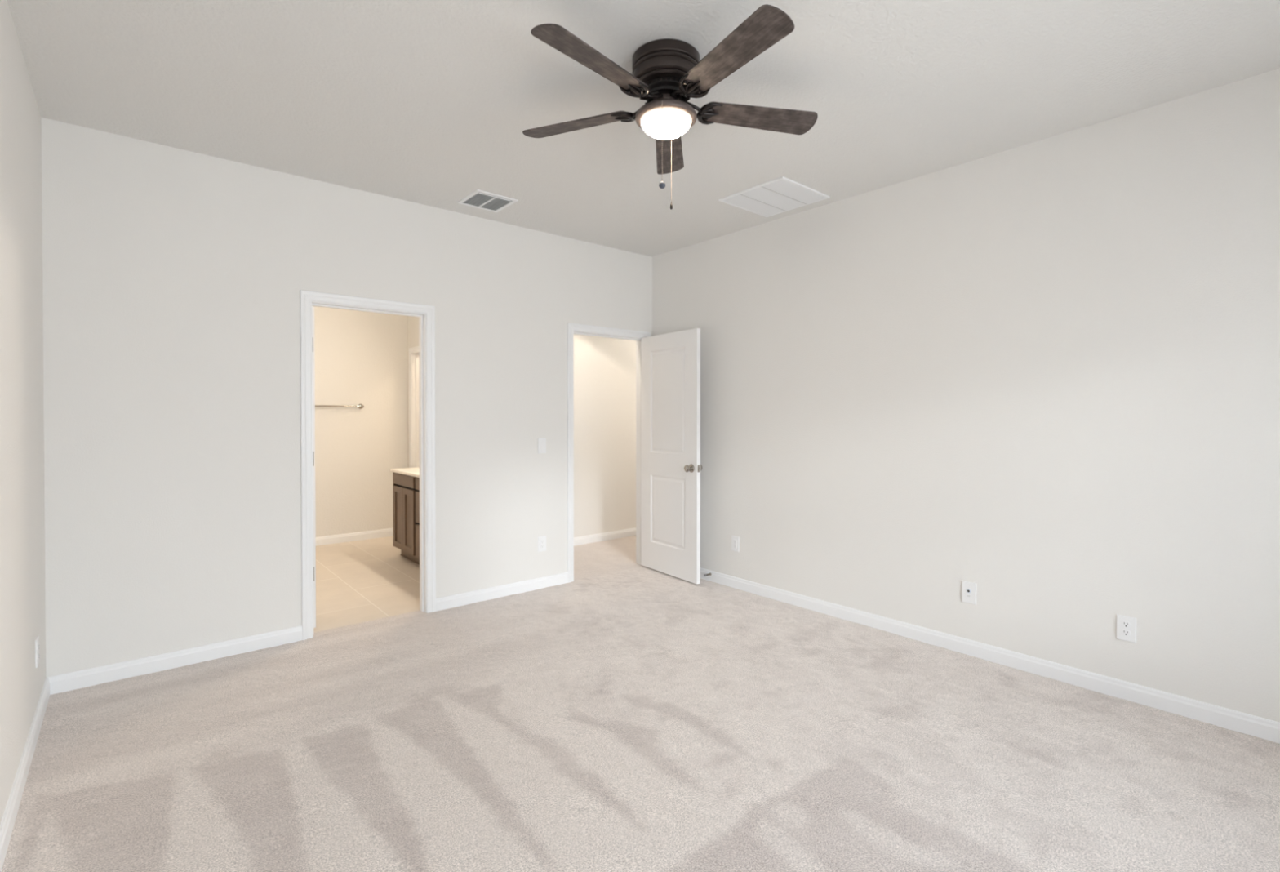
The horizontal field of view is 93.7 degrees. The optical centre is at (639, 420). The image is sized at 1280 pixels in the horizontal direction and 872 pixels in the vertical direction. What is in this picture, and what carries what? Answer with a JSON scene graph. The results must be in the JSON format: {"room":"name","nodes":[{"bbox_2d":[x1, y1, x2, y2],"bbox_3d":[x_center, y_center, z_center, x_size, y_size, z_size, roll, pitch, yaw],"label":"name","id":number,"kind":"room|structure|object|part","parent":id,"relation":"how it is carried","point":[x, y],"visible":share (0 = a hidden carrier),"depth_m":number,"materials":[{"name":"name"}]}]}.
{"room":"empty bedroom","nodes":[
{"label":"empty bedroom","id":0,"kind":"room"},
{"bbox_2d":[0,0,46,824],"bbox_3d":[-1.127,-0.043,0.765,0.114,2.743,5.614,0,1,-40],"label":"wall","id":1,"kind":"structure","parent":0,"point":[22,490],"depth_m":2.20,"materials":[{"name":"paint"}]},
{"bbox_2d":[0,676,49,871],"bbox_3d":[-1.042,1.289,0.775,0.014,0.087,5.500,0,1,-40],"label":"baseboard","id":2,"kind":"structure","parent":1,"relation":"attached to","point":[7,823],"depth_m":2.12,"materials":[{"name":"paint"}]},
{"bbox_2d":[35,635,39,667],"bbox_3d":[-2.576,0.990,2.566,0.009,0.116,0.072,0,1,-40],"label":"wall outlet","id":3,"kind":"object","parent":1,"relation":"attached to","point":[37,641],"visible":1,"depth_m":2.54,"materials":[{"name":"white plastic"}]},
{"bbox_2d":[41,117,652,677],"bbox_3d":[-1.399,-0.073,4.149,3.866,2.743,0.114,0,1,-40],"label":"wall","id":4,"kind":"structure","parent":0,"point":[174,278],"depth_m":3.34,"materials":[{"name":"paint"}]},
{"bbox_2d":[48,625,302,694],"bbox_3d":[-2.416,1.267,3.208,1.082,0.087,0.014,0,1,-40],"label":"baseboard","id":5,"kind":"structure","parent":4,"relation":"attached to","point":[75,680],"depth_m":3.15,"materials":[{"name":"paint"}]},
{"bbox_2d":[311,306,315,627],"bbox_3d":[-2.242,0.290,3.961,0.161,1.992,0.682,0,1,-40],"label":"door","id":6,"kind":"structure","parent":4,"relation":"in","point":[313,307],"depth_m":3.72,"materials":[{"name":"paint"}]},
{"bbox_2d":[300,289,435,639],"bbox_3d":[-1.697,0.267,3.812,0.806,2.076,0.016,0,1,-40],"label":"trim","id":7,"kind":"structure","parent":4,"relation":"attached to","point":[306,296],"depth_m":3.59,"materials":[{"name":"paint"}]},
{"bbox_2d":[313,609,425,636],"bbox_3d":[-1.731,1.301,3.860,0.722,0.005,0.083,0,1,-40],"label":"threshold","id":8,"kind":"structure","parent":4,"relation":"in","point":[415,612],"depth_m":3.83,"materials":[{"name":"beige carpet"}]},
{"bbox_2d":[435,572,568,611],"bbox_3d":[-0.984,1.256,4.431,1.073,0.087,0.014,0,1,-40],"label":"baseboard","id":9,"kind":"structure","parent":4,"relation":"attached to","point":[468,597],"depth_m":4.39,"materials":[{"name":"paint"}]},
{"bbox_2d":[537,535,546,551],"bbox_3d":[-0.754,0.953,4.627,0.072,0.116,0.010,0,1,-40],"label":"wall outlet","id":10,"kind":"object","parent":4,"relation":"attached to","point":[541,540],"visible":1,"depth_m":4.62,"materials":[{"name":"white plastic"}]},
{"bbox_2d":[540,539,544,548],"bbox_3d":[-0.753,0.953,4.626,0.033,0.067,0.004,0,1,-40],"label":"receptacle","id":11,"kind":"object","parent":10,"relation":"attached to","point":[542,541],"depth_m":4.62,"materials":[{"name":"grey plastic"}]},
{"bbox_2d":[537,438,546,453],"bbox_3d":[-0.754,0.196,4.620,0.072,0.116,0.010,0,1,-40],"label":"light switch","id":12,"kind":"object","parent":4,"relation":"attached to","point":[541,442],"visible":1,"depth_m":4.62,"materials":[{"name":"white plastic"}]},
{"bbox_2d":[573,330,640,564],"bbox_3d":[-0.283,0.281,5.104,0.789,2.027,0.114,0,1,-40],"label":"trim","id":13,"kind":"structure","parent":4,"relation":"attached to","point":[637,340],"depth_m":5.35,"materials":[{"name":"paint"}]},
{"bbox_2d":[567,322,650,582],"bbox_3d":[-0.241,0.259,5.054,0.877,2.071,0.016,0,1,-40],"label":"trim","id":14,"kind":"structure","parent":4,"relation":"attached to","point":[571,327],"depth_m":4.79,"materials":[{"name":"paint"}]},
{"bbox_2d":[640,328,702,584],"bbox_3d":[0.240,0.279,4.976,0.161,1.992,0.756,0,1,-36],"label":"door","id":15,"kind":"structure","parent":4,"relation":"in","point":[671,467],"depth_m":4.93,"materials":[{"name":"paint"}]},
{"bbox_3d":[0.380,0.378,4.701,0.063,0.066,0.066,0,1,-36],"label":"knob","id":16,"kind":"part","parent":15,"relation":"part of","materials":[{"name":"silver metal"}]},
{"bbox_2d":[314,306,408,537],"bbox_3d":[-2.899,-0.095,6.563,4.014,2.743,0.114,0,1,-40],"label":"wall","id":17,"kind":"structure","parent":0,"point":[361,357],"depth_m":6.40,"materials":[{"name":"white paint"}]},
{"bbox_2d":[315,404,364,408],"bbox_3d":[-3.194,-0.145,6.187,0.662,0.052,0.074,0,1,-40],"label":"towel bar","id":18,"kind":"object","parent":17,"relation":"attached to","point":[360,406],"visible":0.54,"depth_m":6.24,"materials":[{"name":"grey metal"}]},
{"bbox_2d":[315,528,393,546],"bbox_3d":[-3.450,1.242,6.021,2.229,0.087,0.014,0,1,-40],"label":"baseboard","id":19,"kind":"structure","parent":17,"relation":"attached to","point":[334,539],"depth_m":6.37,"materials":[{"name":"paint"}]},
{"bbox_2d":[407,315,418,467],"bbox_3d":[-1.688,-0.088,5.749,0.114,2.743,2.696,0,1,-40],"label":"wall","id":20,"kind":"structure","parent":0,"point":[412,322],"depth_m":6.65,"materials":[{"name":"white paint"}]},
{"bbox_2d":[408,346,418,467],"bbox_3d":[-2.290,0.244,6.358,0.016,2.076,0.831,0,1,-40],"label":"trim","id":21,"kind":"structure","parent":20,"relation":"attached to","point":[414,349],"depth_m":6.64,"materials":[{"name":"paint"}]},
{"bbox_2d":[412,351,419,467],"bbox_3d":[-2.241,0.266,6.400,0.114,2.032,0.743,0,1,-40],"label":"mirror","id":22,"kind":"object","parent":20,"relation":"attached to","point":[415,419],"depth_m":6.65,"materials":[{"name":"paint"}]},
{"bbox_2d":[573,333,635,537],"bbox_3d":[-0.008,-0.096,6.762,3.757,2.743,0.114,0,1,-40],"label":"wall","id":23,"kind":"structure","parent":0,"point":[605,367],"depth_m":6.37,"materials":[{"name":"paint"}]},
{"bbox_2d":[573,527,635,546],"bbox_3d":[0.033,1.236,6.725,3.757,0.087,0.014,0,1,-40],"label":"baseboard","id":24,"kind":"structure","parent":23,"relation":"attached to","point":[584,540],"depth_m":6.37,"materials":[{"name":"paint"}]},
{"bbox_2d":[1,535,1279,871],"bbox_3d":[0.499,1.359,4.014,6.570,0.123,8.424,0,1,-40],"label":"floor","id":25,"kind":"structure","parent":0,"point":[642,718],"depth_m":2.36,"materials":[{"name":"beige carpet"}]},
{"bbox_2d":[392,472,419,564],"bbox_3d":[-1.648,0.889,5.238,0.494,0.800,1.520,0,1,-40],"label":"vanity cabinet","id":26,"kind":"object","parent":25,"relation":"on","point":[406,488],"visible":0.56,"depth_m":5.41,"materials":[{"name":"brown wood"}]},
{"bbox_3d":[-2.234,0.900,5.558,0.018,0.572,0.264,0,1,-40],"label":"cabinet door","id":27,"kind":"part","parent":26,"relation":"part of","materials":[{"name":"brown wood"}]},
{"bbox_2d":[390,466,419,477],"bbox_3d":[-1.658,0.431,5.231,0.514,0.115,1.550,0,1,-40],"label":"countertop","id":28,"kind":"structure","parent":26,"relation":"on","point":[414,472],"depth_m":5.47,"materials":[{"name":"white stone"}]},
{"bbox_3d":[-1.808,0.842,5.092,0.004,0.705,1.508,0,1,-40],"label":"frame","id":29,"kind":"part","parent":26,"relation":"part of","materials":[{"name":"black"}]},
{"bbox_3d":[-2.061,0.901,5.355,0.018,0.572,0.264,0,1,-40],"label":"cabinet door","id":30,"kind":"part","parent":26,"relation":"part of","materials":[{"name":"brown wood"}]},
{"bbox_3d":[-1.827,1.047,5.083,0.018,0.285,0.355,0,1,-40],"label":"drawer","id":31,"kind":"part","parent":26,"relation":"part of","materials":[{"name":"brown wood"}]},
{"bbox_3d":[-1.827,0.751,5.080,0.018,0.267,0.355,0,1,-40],"label":"drawer","id":32,"kind":"part","parent":26,"relation":"part of","materials":[{"name":"brown wood"}]},
{"bbox_3d":[-1.827,0.550,5.078,0.018,0.100,0.355,0,1,-40],"label":"drawer","id":33,"kind":"part","parent":26,"relation":"part of","materials":[{"name":"brown wood"}]},
{"bbox_2d":[7,0,1279,257],"bbox_3d":[0.543,-1.502,3.926,6.814,0.120,8.574,0,1,-40],"label":"ceiling","id":34,"kind":"structure","parent":0,"point":[431,103],"depth_m":2.53,"materials":[{"name":"paint"}]},
{"bbox_2d":[457,189,518,212],"bbox_3d":[-1.004,-1.439,3.951,0.286,0.008,0.300,0,1,-40],"label":"ceiling vent","id":35,"kind":"object","parent":34,"relation":"in","point":[481,199],"visible":1,"depth_m":3.94,"materials":[{"name":"metal"}]},
{"bbox_3d":[-0.931,-1.437,3.866,0.226,0.004,0.003,0,1,-40],"label":"damper rod","id":36,"kind":"part","parent":35,"relation":"part of","materials":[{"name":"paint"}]},
{"bbox_2d":[522,4,817,209],"bbox_3d":[0.100,-1.150,2.341,1.229,0.557,1.229,0,1,-40],"label":"ceiling fan","id":37,"kind":"object","parent":34,"relation":"hanging from","point":[666,73],"visible":1,"depth_m":2.27,"materials":[{"name":"brown wood"}]},
{"bbox_3d":[-0.270,-1.244,2.531,0.486,0.006,0.136,0,13,23],"label":"blade","id":38,"kind":"part","parent":37,"relation":"part of","materials":[{"name":"brown wood"}]},
{"bbox_3d":[-0.159,-1.240,2.070,0.136,0.006,0.486,17,11,39],"label":"blade","id":39,"kind":"part","parent":37,"relation":"part of","materials":[{"name":"brown wood"}]},
{"bbox_3d":[0.083,-1.046,2.250,0.004,0.301,0.003,0,1,-40],"label":"pull chain","id":40,"kind":"part","parent":37,"relation":"part of","materials":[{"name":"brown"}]},
{"bbox_3d":[0.103,-1.289,2.376,0.188,0.044,0.188,0,1,-40],"label":"motor","id":41,"kind":"part","parent":37,"relation":"part of","materials":[{"name":"black metal"}]},
{"bbox_3d":[0.103,-1.159,2.377,0.203,0.062,0.203,0,1,-40],"label":"lamp shade","id":42,"kind":"part","parent":37,"relation":"part of","materials":[{"name":"white glass"}]},
{"bbox_3d":[0.135,-1.247,2.778,0.136,0.006,0.486,-12,-1,5],"label":"blade","id":43,"kind":"part","parent":37,"relation":"part of","materials":[{"name":"brown wood"}]},
{"bbox_3d":[0.131,-1.053,2.510,0.004,0.292,0.003,0,1,-40],"label":"pull chain","id":44,"kind":"part","parent":37,"relation":"part of","materials":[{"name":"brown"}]},
{"bbox_3d":[0.313,-1.240,2.032,0.136,0.006,0.486,14,-7,-31],"label":"blade","id":45,"kind":"part","parent":37,"relation":"part of","materials":[{"name":"brown wood"}]},
{"bbox_3d":[0.495,-1.244,2.470,0.486,0.006,0.136,0,-12,-13],"label":"blade","id":46,"kind":"part","parent":37,"relation":"part of","materials":[{"name":"brown wood"}]},
{"bbox_2d":[719,176,830,217],"bbox_3d":[0.869,-1.437,3.893,0.504,0.010,0.504,0,1,-40],"label":"ceiling vent","id":47,"kind":"object","parent":34,"relation":"in","point":[781,194],"visible":1,"depth_m":3.87,"materials":[{"name":"metal"}]},
{"bbox_2d":[652,67,1279,722],"bbox_3d":[1.937,-0.065,3.306,0.114,2.743,5.500,0,1,-40],"label":"wall","id":48,"kind":"structure","parent":0,"point":[1043,375],"depth_m":3.11,"materials":[{"name":"paint"}]},
{"bbox_2d":[731,535,739,551],"bbox_3d":[0.735,0.953,4.629,0.010,0.116,0.072,0,1,-40],"label":"wall outlet","id":49,"kind":"object","parent":48,"relation":"attached to","point":[735,540],"visible":1,"depth_m":4.62,"materials":[{"name":"white plastic"}]},
{"bbox_2d":[733,538,737,548],"bbox_3d":[0.733,0.953,4.627,0.004,0.067,0.033,0,1,-40],"label":"receptacle","id":50,"kind":"object","parent":49,"relation":"attached to","point":[735,540],"depth_m":4.62,"materials":[{"name":"grey plastic"}]},
{"bbox_2d":[961,580,976,604],"bbox_3d":[1.831,0.960,3.343,0.011,0.118,0.074,0,1,-40],"label":"cable plate","id":51,"kind":"object","parent":48,"relation":"attached to","point":[968,589],"visible":1,"depth_m":3.34,"materials":[{"name":"white plastic"}]},
{"bbox_2d":[700,567,1279,743],"bbox_3d":[1.895,1.268,3.268,0.014,0.087,5.480,0,1,-40],"label":"baseboard","id":52,"kind":"structure","parent":48,"relation":"attached to","point":[1227,718],"depth_m":3.09,"materials":[{"name":"paint"}]},
{"bbox_2d":[1116,614,1136,643],"bbox_3d":[2.282,0.978,2.817,0.009,0.116,0.072,0,1,-40],"label":"wall outlet","id":53,"kind":"object","parent":48,"relation":"attached to","point":[1126,625],"visible":1,"depth_m":2.81,"materials":[{"name":"white plastic"}]},
{"bbox_2d":[1121,629,1130,635],"bbox_3d":[2.280,0.998,2.815,0.004,0.027,0.034,0,1,-40],"label":"receptacle","id":54,"kind":"object","parent":53,"relation":"attached to","point":[1124,632],"depth_m":2.81,"materials":[{"name":"grey plastic"}]},
{"bbox_2d":[1121,621,1130,627],"bbox_3d":[2.280,0.959,2.815,0.004,0.027,0.034,0,1,-40],"label":"receptacle","id":55,"kind":"object","parent":53,"relation":"attached to","point":[1124,624],"depth_m":2.81,"materials":[{"name":"grey plastic"}]}
]}

